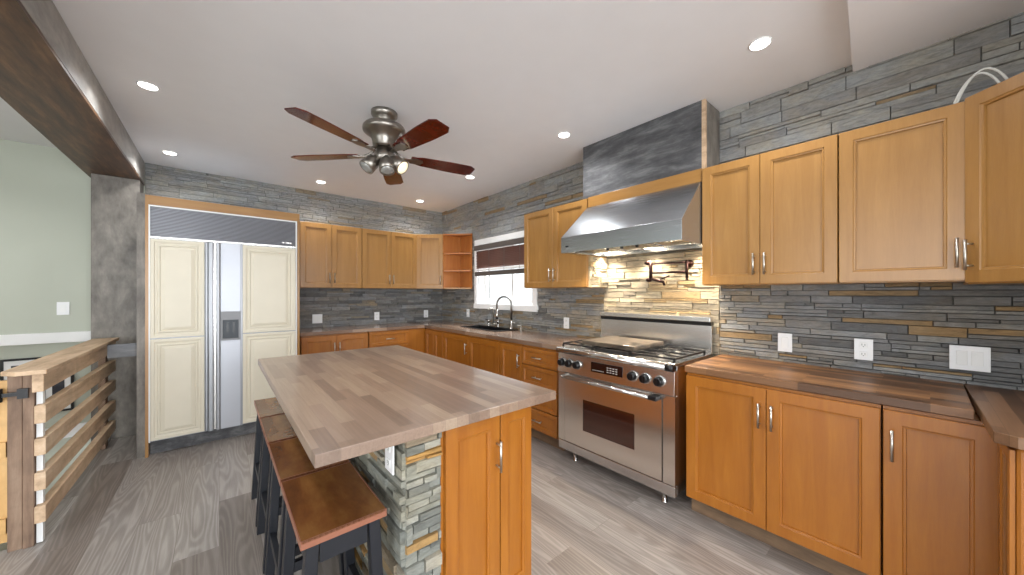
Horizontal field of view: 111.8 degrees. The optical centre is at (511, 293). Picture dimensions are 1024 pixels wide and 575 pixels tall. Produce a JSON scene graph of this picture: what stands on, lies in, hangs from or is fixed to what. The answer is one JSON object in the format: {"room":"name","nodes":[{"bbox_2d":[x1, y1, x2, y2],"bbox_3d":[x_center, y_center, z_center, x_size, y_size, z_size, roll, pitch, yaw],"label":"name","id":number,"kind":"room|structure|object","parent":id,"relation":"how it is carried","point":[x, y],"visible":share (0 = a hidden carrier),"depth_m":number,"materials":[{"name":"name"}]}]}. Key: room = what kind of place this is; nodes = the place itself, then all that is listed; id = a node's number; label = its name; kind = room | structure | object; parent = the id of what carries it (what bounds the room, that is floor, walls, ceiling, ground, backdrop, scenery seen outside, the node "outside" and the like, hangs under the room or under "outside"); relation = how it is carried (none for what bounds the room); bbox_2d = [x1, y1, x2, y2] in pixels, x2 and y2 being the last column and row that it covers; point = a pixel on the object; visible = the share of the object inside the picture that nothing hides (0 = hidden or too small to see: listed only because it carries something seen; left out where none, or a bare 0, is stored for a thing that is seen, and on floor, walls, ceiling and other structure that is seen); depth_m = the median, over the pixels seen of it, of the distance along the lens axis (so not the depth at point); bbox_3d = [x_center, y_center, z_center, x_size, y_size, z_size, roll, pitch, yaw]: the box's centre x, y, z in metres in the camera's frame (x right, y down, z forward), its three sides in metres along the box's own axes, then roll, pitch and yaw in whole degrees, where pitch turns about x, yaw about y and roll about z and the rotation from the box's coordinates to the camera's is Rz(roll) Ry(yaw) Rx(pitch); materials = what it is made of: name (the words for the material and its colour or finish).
{"room":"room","nodes":[
{"label":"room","id":0,"kind":"room"},
{"bbox_2d":[0,139,442,550],"bbox_3d":[-3.151,0.869,4.128,5.510,4.383,0.226,0,0,-40],"label":"wall","id":1,"kind":"structure","parent":0,"point":[45,197],"depth_m":3.25,"materials":[{"name":"green paint"}]},
{"bbox_2d":[0,357,40,380],"bbox_3d":[-4.287,0.715,3.039,0.230,0.290,0.020,0,0,-40],"label":"framed picture","id":2,"kind":"object","parent":1,"relation":"attached to","point":[5,364],"visible":0.28,"depth_m":3.00,"materials":[{"name":"black paper"}]},
{"bbox_2d":[0,331,90,345],"bbox_3d":[-4.498,0.405,2.854,1.410,0.095,0.035,0,0,-40],"label":"trim","id":3,"kind":"structure","parent":1,"relation":"attached to","point":[77,336],"depth_m":3.10,"materials":[{"name":"white paint"}]},
{"bbox_2d":[45,375,73,411],"bbox_3d":[-4.138,0.860,3.165,0.180,0.440,0.020,0,0,-40],"label":"framed picture","id":4,"kind":"object","parent":1,"relation":"attached to","point":[59,386],"visible":0.18,"depth_m":3.17,"materials":[{"name":"black paper"}]},
{"bbox_2d":[52,380,64,394],"bbox_3d":[-4.136,0.860,3.163,0.070,0.320,0.002,0,0,-40],"label":"print","id":5,"kind":"object","parent":4,"relation":"attached to","point":[59,386],"depth_m":3.16},
{"bbox_2d":[57,302,69,314],"bbox_3d":[-4.123,0.140,3.186,0.074,0.118,0.010,0,0,-40],"label":"light switch","id":6,"kind":"object","parent":1,"relation":"attached to","point":[63,308],"visible":1,"depth_m":3.18,"materials":[{"name":"white plastic"}]},
{"bbox_2d":[45,422,109,441],"bbox_3d":[-4.344,1.290,2.778,1.505,0.140,0.350,0,0,-40],"label":"baseboard","id":7,"kind":"structure","parent":1,"relation":"attached to","point":[79,426],"depth_m":3.22,"materials":[{"name":"white paint"}]},
{"bbox_2d":[312,314,321,322],"bbox_3d":[-2.525,0.332,4.502,0.116,0.116,0.010,0,0,-40],"label":"light switch","id":8,"kind":"object","parent":1,"relation":"attached to","point":[316,318],"visible":1,"depth_m":4.50,"materials":[{"name":"white plastic"}]},
{"bbox_2d":[300,221,361,287],"bbox_3d":[-2.335,-0.464,4.451,0.705,0.797,0.326,0,0,-40],"label":"upper cabinet","id":9,"kind":"object","parent":1,"relation":"attached to","point":[330,255],"visible":0.87,"depth_m":4.33,"materials":[{"name":"brown wood"}]},
{"bbox_2d":[374,312,378,319],"bbox_3d":[-1.945,0.330,4.993,0.072,0.116,0.009,0,0,-40],"label":"wall outlet","id":10,"kind":"object","parent":1,"relation":"attached to","point":[376,314],"visible":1,"depth_m":4.99,"materials":[{"name":"white plastic"}]},
{"bbox_2d":[356,228,416,288],"bbox_3d":[-1.767,-0.464,4.930,0.770,0.797,0.326,0,0,-40],"label":"upper cabinet","id":11,"kind":"object","parent":1,"relation":"attached to","point":[389,259],"visible":0.94,"depth_m":4.81,"materials":[{"name":"brown wood"}]},
{"bbox_2d":[0,432,833,574],"bbox_3d":[-0.966,1.420,-0.096,7.600,0.120,9.300,0,0,-40],"label":"floor","id":12,"kind":"structure","parent":0,"point":[189,510],"depth_m":2.04,"materials":[{"name":"wood"}]},
{"bbox_2d":[0,337,136,552],"bbox_3d":[-3.030,0.882,2.519,0.340,0.955,1.760,0,0,-40],"label":"stair railing","id":13,"kind":"object","parent":12,"relation":"on","point":[28,442],"visible":0.99,"depth_m":1.94,"materials":[{"name":"brown wood"}]},
{"bbox_2d":[0,380,28,543],"bbox_3d":[-2.925,0.885,1.585,0.875,0.850,0.073,0,0,-40],"label":"gate","id":14,"kind":"object","parent":13,"relation":"attached to","point":[21,393],"visible":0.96,"depth_m":1.82,"materials":[{"name":"brown wood"}]},
{"bbox_2d":[91,173,143,440],"bbox_3d":[-3.779,0.135,3.332,0.305,2.451,0.228,0,0,-40],"label":"column","id":15,"kind":"structure","parent":12,"relation":"on","point":[113,199],"depth_m":3.25,"materials":[{"name":"grey concrete"}]},
{"bbox_2d":[137,192,144,458],"bbox_3d":[-3.356,0.265,3.209,0.048,2.190,0.905,0,0,-40],"label":"panel","id":16,"kind":"object","parent":12,"relation":"on","point":[140,196],"visible":0.36,"depth_m":2.86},
{"bbox_2d":[145,194,299,457],"bbox_3d":[-2.907,0.273,3.572,1.100,2.175,0.930,0,0,-40],"label":"refrigerator surround","id":17,"kind":"object","parent":12,"relation":"on","point":[149,199],"visible":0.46,"depth_m":3.01,"materials":[{"name":"brown wood"}]},
{"bbox_2d":[149,204,296,453],"bbox_3d":[-2.889,0.313,3.549,1.056,2.094,0.949,0,0,-40],"label":"refrigerator","id":18,"kind":"object","parent":12,"relation":"on","point":[223,286],"visible":0.97,"depth_m":3.13,"materials":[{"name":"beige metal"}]},
{"bbox_2d":[251,397,284,526],"bbox_3d":[-1.505,1.041,2.255,0.286,0.638,0.420,0,0,-40],"label":"bar stool","id":19,"kind":"object","parent":12,"relation":"on","point":[268,407],"visible":0.37,"depth_m":2.28,"materials":[{"name":"black paint"}]},
{"bbox_2d":[256,414,296,573],"bbox_3d":[-1.220,1.041,1.918,0.286,0.638,0.420,0,0,-40],"label":"bar stool","id":20,"kind":"object","parent":12,"relation":"on","point":[277,428],"visible":0.37,"depth_m":1.92,"materials":[{"name":"black paint"}]},
{"bbox_2d":[265,437,348,574],"bbox_3d":[-0.936,1.041,1.582,0.286,0.638,0.420,0,0,-40],"label":"bar stool","id":21,"kind":"object","parent":12,"relation":"on","point":[290,460],"visible":0.34,"depth_m":1.55,"materials":[{"name":"black paint"}]},
{"bbox_2d":[281,462,386,574],"bbox_3d":[-0.652,1.041,1.245,0.286,0.638,0.420,0,0,-40],"label":"bar stool","id":22,"kind":"object","parent":12,"relation":"on","point":[331,512],"visible":1,"depth_m":1.17,"materials":[{"name":"brown wood"}]},
{"bbox_2d":[300,332,367,354],"bbox_3d":[-2.260,0.924,4.324,0.725,0.872,0.636,0,0,-40],"label":"base cabinet","id":23,"kind":"object","parent":12,"relation":"on","point":[359,340],"visible":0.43,"depth_m":4.08,"materials":[{"name":"brown wood"}]},
{"bbox_2d":[368,329,407,347],"bbox_3d":[-1.775,0.924,4.733,0.520,0.872,0.636,0,0,-40],"label":"base cabinet","id":24,"kind":"object","parent":12,"relation":"on","point":[388,337],"visible":0.29,"depth_m":4.51,"materials":[{"name":"brown wood"}]},
{"bbox_2d":[408,328,424,352],"bbox_3d":[-1.497,0.924,5.005,0.250,0.872,0.580,0,0,-40],"label":"base cabinet","id":25,"kind":"object","parent":12,"relation":"on","point":[416,336],"visible":0.04,"depth_m":4.79,"materials":[{"name":"brown wood"}]},
{"bbox_2d":[425,328,443,357],"bbox_3d":[-0.824,0.924,4.827,0.591,0.872,0.500,0,0,-40],"label":"base cabinet","id":26,"kind":"object","parent":12,"relation":"on","point":[433,338],"visible":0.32,"depth_m":4.61,"materials":[{"name":"brown wood"}]},
{"bbox_2d":[348,406,530,574],"bbox_3d":[-0.683,0.922,1.991,0.604,0.876,1.756,0,0,-40],"label":"kitchen island","id":27,"kind":"object","parent":12,"relation":"on","point":[457,501],"visible":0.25,"depth_m":1.33,"materials":[{"name":"brown wood"}]},
{"bbox_2d":[385,446,393,474],"bbox_3d":[-0.433,0.570,1.224,0.009,0.118,0.074,0,0,-40],"label":"wall outlet","id":28,"kind":"object","parent":27,"relation":"attached to","point":[389,452],"visible":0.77,"depth_m":1.21,"materials":[{"name":"white plastic"}]},
{"bbox_2d":[258,345,555,468],"bbox_3d":[-0.759,0.463,1.960,0.970,0.038,1.825,0,0,-40],"label":"island countertop","id":29,"kind":"structure","parent":27,"relation":"on","point":[345,404],"depth_m":1.49,"materials":[{"name":"brown wood"}]},
{"bbox_2d":[443,331,500,374],"bbox_3d":[-0.296,0.924,4.174,0.626,0.872,1.170,0,0,-40],"label":"base cabinet","id":30,"kind":"object","parent":12,"relation":"on","point":[473,351],"visible":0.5,"depth_m":3.93,"materials":[{"name":"brown wood"}]},
{"bbox_2d":[300,320,590,349],"bbox_3d":[-0.949,0.463,3.829,2.110,0.038,3.105,0,0,-40],"label":"countertop","id":31,"kind":"structure","parent":30,"relation":"on","point":[532,338],"depth_m":4.02,"materials":[{"name":"brown wood"}]},
{"bbox_2d":[460,325,517,331],"bbox_3d":[-0.306,0.538,4.378,0.330,0.204,0.775,0,0,-40],"label":"sink","id":32,"kind":"object","parent":31,"relation":"in","point":[480,327],"visible":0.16,"depth_m":4.45,"materials":[{"name":"black metal"}]},
{"bbox_2d":[485,308,499,326],"bbox_3d":[-0.266,0.312,4.487,0.106,0.248,0.304,0,0,-40],"label":"bridge faucet","id":33,"kind":"object","parent":31,"relation":"on","point":[498,321],"visible":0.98,"depth_m":4.50,"materials":[{"name":"metal"}]},
{"bbox_2d":[496,296,514,328],"bbox_3d":[-0.081,0.233,4.255,0.267,0.405,0.056,0,0,20],"label":"kitchen faucet","id":34,"kind":"object","parent":31,"relation":"on","point":[499,298],"visible":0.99,"depth_m":4.22,"materials":[{"name":"metal"}]},
{"bbox_2d":[500,341,523,380],"bbox_3d":[0.193,0.924,3.595,0.626,0.872,0.335,0,0,-40],"label":"base cabinet","id":35,"kind":"object","parent":12,"relation":"on","point":[511,363],"visible":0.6,"depth_m":3.42,"materials":[{"name":"brown wood"}]},
{"bbox_2d":[522,345,565,450],"bbox_3d":[0.449,0.924,3.291,0.626,0.872,0.450,0,0,-40],"label":"base cabinet","id":36,"kind":"object","parent":12,"relation":"on","point":[540,365],"visible":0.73,"depth_m":3.08,"materials":[{"name":"brown wood"}]},
{"bbox_2d":[556,312,713,502],"bbox_3d":[0.910,0.767,2.688,0.691,1.186,0.960,0,0,-40],"label":"gas range","id":37,"kind":"object","parent":12,"relation":"on","point":[623,412],"visible":0.88,"depth_m":2.47,"materials":[{"name":"silver metal"}]},
{"bbox_2d":[582,336,662,350],"bbox_3d":[0.875,0.393,2.754,0.430,0.034,0.460,0,0,-40],"label":"griddle","id":38,"kind":"object","parent":37,"relation":"on","point":[616,342],"visible":1,"depth_m":2.65,"materials":[{"name":"wood"}]},
{"bbox_2d":[559,343,713,365],"bbox_3d":[0.931,0.446,2.706,0.625,0.016,0.960,0,0,-40],"label":"cooktop","id":39,"kind":"object","parent":37,"relation":"in","point":[697,357],"depth_m":2.48,"materials":[{"name":"silver metal"}]},
{"bbox_2d":[600,312,712,321],"bbox_3d":[1.149,0.193,2.894,0.060,0.037,0.955,0,0,-40],"label":"shelf","id":40,"kind":"object","parent":37,"relation":"attached to","point":[604,315],"depth_m":2.84,"materials":[{"name":"silver metal"}]},
{"bbox_2d":[686,372,882,574],"bbox_3d":[1.544,0.924,1.995,0.626,0.872,0.820,0,0,-40],"label":"base cabinet","id":41,"kind":"object","parent":12,"relation":"on","point":[797,473],"visible":0.98,"depth_m":1.75,"materials":[{"name":"brown wood"}]},
{"bbox_2d":[685,354,974,419],"bbox_3d":[1.642,0.463,1.921,0.612,0.038,1.072,0,0,-40],"label":"countertop","id":42,"kind":"structure","parent":41,"relation":"on","point":[919,394],"depth_m":1.72,"materials":[{"name":"brown wood"}]},
{"bbox_2d":[883,405,997,574],"bbox_3d":[1.908,0.924,1.564,0.626,0.872,0.296,0,0,-40],"label":"base cabinet","id":43,"kind":"object","parent":12,"relation":"on","point":[940,472],"visible":0.93,"depth_m":1.39,"materials":[{"name":"brown wood"}]},
{"bbox_2d":[998,444,1023,574],"bbox_3d":[2.099,0.926,1.168,0.855,0.868,0.567,0,0,-40],"label":"base cabinet","id":44,"kind":"object","parent":12,"relation":"on","point":[1010,460],"visible":0.56,"depth_m":1.11,"materials":[{"name":"brown wood"}]},
{"bbox_2d":[964,384,1023,449],"bbox_3d":[2.072,0.463,1.177,0.916,0.038,0.615,0,0,-40],"label":"countertop","id":45,"kind":"structure","parent":44,"relation":"on","point":[1000,410],"depth_m":1.30,"materials":[{"name":"brown wood"}]},
{"bbox_2d":[0,0,851,211],"bbox_3d":[-2.234,-1.373,1.414,7.610,0.100,5.557,0,0,-40],"label":"ceiling","id":46,"kind":"structure","parent":0,"point":[505,78],"depth_m":2.08,"materials":[{"name":"paint"}]},
{"bbox_2d":[0,0,144,185],"bbox_3d":[-0.930,-1.207,-0.066,0.354,0.230,9.100,0,0,-40],"label":"ceiling beam","id":47,"kind":"structure","parent":46,"relation":"attached to","point":[46,78],"depth_m":1.93,"materials":[{"name":"brown wood"}]},
{"bbox_2d":[136,81,159,90],"bbox_3d":[-2.318,-1.319,2.210,0.103,0.007,0.103,0,0,-40],"label":"recessed light","id":48,"kind":"object","parent":46,"relation":"in","point":[144,84],"visible":1,"depth_m":2.20,"materials":[{"name":"white paint"}]},
{"bbox_2d":[162,150,177,154],"bbox_3d":[-3.221,-1.319,3.266,0.103,0.007,0.103,0,0,-40],"label":"recessed light","id":49,"kind":"object","parent":46,"relation":"in","point":[163,151],"visible":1,"depth_m":3.25,"materials":[{"name":"white"}]},
{"bbox_2d":[284,106,474,184],"bbox_3d":[-0.898,-1.083,2.534,1.347,0.478,1.340,0,0,-40],"label":"ceiling fan","id":50,"kind":"object","parent":46,"relation":"hanging from","point":[388,137],"visible":1,"depth_m":2.45,"materials":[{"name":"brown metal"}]},
{"bbox_2d":[558,132,569,137],"bbox_3d":[0.434,-1.319,2.894,0.103,0.007,0.103,0,0,-40],"label":"recessed light","id":51,"kind":"object","parent":46,"relation":"in","point":[562,134],"visible":1,"depth_m":2.88,"materials":[{"name":"white"}]},
{"bbox_2d":[583,99,718,198],"bbox_3d":[1.077,-1.085,2.832,0.260,0.470,1.033,0,0,-40],"label":"duct cover","id":52,"kind":"object","parent":46,"relation":"attached to","point":[685,139],"visible":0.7,"depth_m":2.62,"materials":[{"name":"grey metal"}]},
{"bbox_2d":[748,36,771,50],"bbox_3d":[1.314,-1.319,1.837,0.103,0.007,0.103,0,0,-40],"label":"recessed light","id":53,"kind":"object","parent":46,"relation":"in","point":[762,42],"visible":1,"depth_m":1.83,"materials":[{"name":"white"}]},
{"bbox_2d":[442,12,1023,390],"bbox_3d":[0.794,0.079,3.550,0.227,2.803,6.200,0,0,-40],"label":"wall","id":54,"kind":"structure","parent":0,"point":[912,327],"depth_m":2.10,"materials":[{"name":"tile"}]},
{"bbox_2d":[416,234,442,288],"bbox_3d":[-1.179,-0.464,5.269,0.576,0.797,0.578,0,0,-40],"label":"upper cabinet","id":55,"kind":"object","parent":54,"relation":"attached to","point":[429,246],"visible":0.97,"depth_m":5.07,"materials":[{"name":"brown wood"}]},
{"bbox_2d":[443,233,471,288],"bbox_3d":[-0.789,-0.459,5.025,0.294,0.798,0.326,0,0,-40],"label":"open shelf unit","id":56,"kind":"object","parent":54,"relation":"attached to","point":[457,248],"visible":1,"depth_m":5.11,"materials":[{"name":"brown wood"}]},
{"bbox_2d":[474,231,538,311],"bbox_3d":[-0.072,-0.268,4.503,0.160,0.965,1.285,0,0,-40],"label":"window","id":57,"kind":"structure","parent":54,"relation":"in","point":[484,302],"depth_m":4.55,"materials":[{"name":"white paint"}]},
{"bbox_2d":[474,237,523,275],"bbox_3d":[-0.156,-0.449,4.459,0.044,0.422,1.135,0,0,-40],"label":"window blind","id":58,"kind":"object","parent":57,"relation":"attached to","point":[511,256],"visible":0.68,"depth_m":4.42,"materials":[{"name":"brown fabric"}]},
{"bbox_2d":[524,199,607,288],"bbox_3d":[0.503,-0.449,3.465,0.332,0.793,0.855,0,0,-40],"label":"upper cabinet","id":59,"kind":"object","parent":54,"relation":"attached to","point":[545,266],"visible":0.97,"depth_m":3.35,"materials":[{"name":"brown wood"}]},
{"bbox_2d":[564,317,568,328],"bbox_3d":[0.569,0.312,3.635,0.009,0.116,0.072,0,0,-40],"label":"wall outlet","id":60,"kind":"object","parent":54,"relation":"attached to","point":[566,319],"visible":1,"depth_m":3.63,"materials":[{"name":"white plastic"}]},
{"bbox_2d":[561,182,701,257],"bbox_3d":[0.956,-0.539,2.725,0.583,0.431,0.998,0,0,-40],"label":"range hood","id":61,"kind":"object","parent":54,"relation":"attached to","point":[668,220],"visible":0.92,"depth_m":2.51,"materials":[{"name":"silver metal"}]},
{"bbox_2d":[644,260,693,285],"bbox_3d":[1.235,-0.164,2.758,0.370,0.213,0.087,0,0,39],"label":"pot filler","id":62,"kind":"object","parent":54,"relation":"attached to","point":[688,263],"visible":1,"depth_m":2.76,"materials":[{"name":"brown metal"}]},
{"bbox_2d":[702,134,840,285],"bbox_3d":[1.598,-0.449,2.168,0.332,0.793,0.673,0,0,-40],"label":"upper cabinet","id":63,"kind":"object","parent":54,"relation":"attached to","point":[771,217],"visible":0.96,"depth_m":2.05,"materials":[{"name":"brown wood"}]},
{"bbox_2d":[588,168,702,207],"bbox_3d":[0.991,-0.803,2.721,0.025,0.090,0.950,0,0,-40],"label":"valance board","id":64,"kind":"object","parent":63,"relation":"attached to","point":[694,176],"visible":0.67,"depth_m":2.64,"materials":[{"name":"brown wood"}]},
{"bbox_2d":[778,333,791,351],"bbox_3d":[1.755,0.317,2.230,0.009,0.118,0.074,0,0,-40],"label":"light switch","id":65,"kind":"object","parent":54,"relation":"attached to","point":[784,339],"visible":1,"depth_m":2.23,"materials":[{"name":"white plastic"}]},
{"bbox_2d":[781,337,787,347],"bbox_3d":[1.752,0.317,2.228,0.003,0.068,0.034,0,0,-40],"label":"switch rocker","id":66,"kind":"object","parent":65,"relation":"attached to","point":[784,340],"depth_m":2.23,"materials":[{"name":"white paint"}]},
{"bbox_2d":[854,338,872,360],"bbox_3d":[1.984,0.318,1.958,0.009,0.118,0.076,0,0,-40],"label":"wall outlet","id":67,"kind":"object","parent":54,"relation":"attached to","point":[863,348],"visible":1,"depth_m":1.96,"materials":[{"name":"white plastic"}]},
{"bbox_2d":[860,342,866,347],"bbox_3d":[1.982,0.292,1.956,0.002,0.028,0.030,0,0,-40],"label":"receptacle","id":68,"kind":"object","parent":67,"relation":"attached to","point":[862,344],"depth_m":1.96,"materials":[{"name":"white paint"}]},
{"bbox_2d":[860,351,866,356],"bbox_3d":[1.982,0.344,1.956,0.002,0.028,0.030,0,0,-40],"label":"receptacle","id":69,"kind":"object","parent":67,"relation":"attached to","point":[862,353],"depth_m":1.96,"materials":[{"name":"white paint"}]},
{"bbox_2d":[839,101,964,283],"bbox_3d":[1.949,-0.449,1.752,0.332,0.793,0.410,0,0,-40],"label":"upper cabinet","id":70,"kind":"object","parent":54,"relation":"attached to","point":[902,180],"visible":1,"depth_m":1.66,"materials":[{"name":"brown wood"}]},
{"bbox_2d":[848,0,1023,71],"bbox_3d":[0.626,-1.351,-1.974,7.610,0.144,4.376,0,0,-40],"label":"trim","id":71,"kind":"structure","parent":54,"relation":"attached to","point":[880,30],"depth_m":1.63,"materials":[{"name":"paint"}]},
{"bbox_2d":[949,345,990,372],"bbox_3d":[2.218,0.316,1.681,0.010,0.118,0.122,0,0,-40],"label":"light switch","id":72,"kind":"object","parent":54,"relation":"attached to","point":[971,358],"visible":1,"depth_m":1.68,"materials":[{"name":"white plastic"}]},
{"bbox_2d":[963,72,1023,284],"bbox_3d":[2.183,-0.448,1.286,0.576,0.815,0.629,0,0,-40],"label":"upper cabinet","id":73,"kind":"object","parent":54,"relation":"attached to","point":[993,244],"visible":0.99,"depth_m":1.42,"materials":[{"name":"brown wood"}]},
{"bbox_2d":[953,67,1008,103],"bbox_3d":[2.075,-0.910,1.528,0.021,0.162,0.180,0,0,-40],"label":"cable loop","id":74,"kind":"object","parent":73,"relation":"attached to","point":[957,99],"visible":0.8,"depth_m":1.53,"materials":[{"name":"white plastic"}]},
{"label":"outside","id":75,"kind":"structure","parent":0,"visible":0},
{"bbox_2d":[490,244,531,303],"bbox_3d":[1.469,-0.390,6.476,0.200,5.500,7.000,0,0,-40],"label":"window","id":76,"kind":"structure","parent":75,"point":[500,285],"depth_m":8.20,"materials":[{"name":"white"}]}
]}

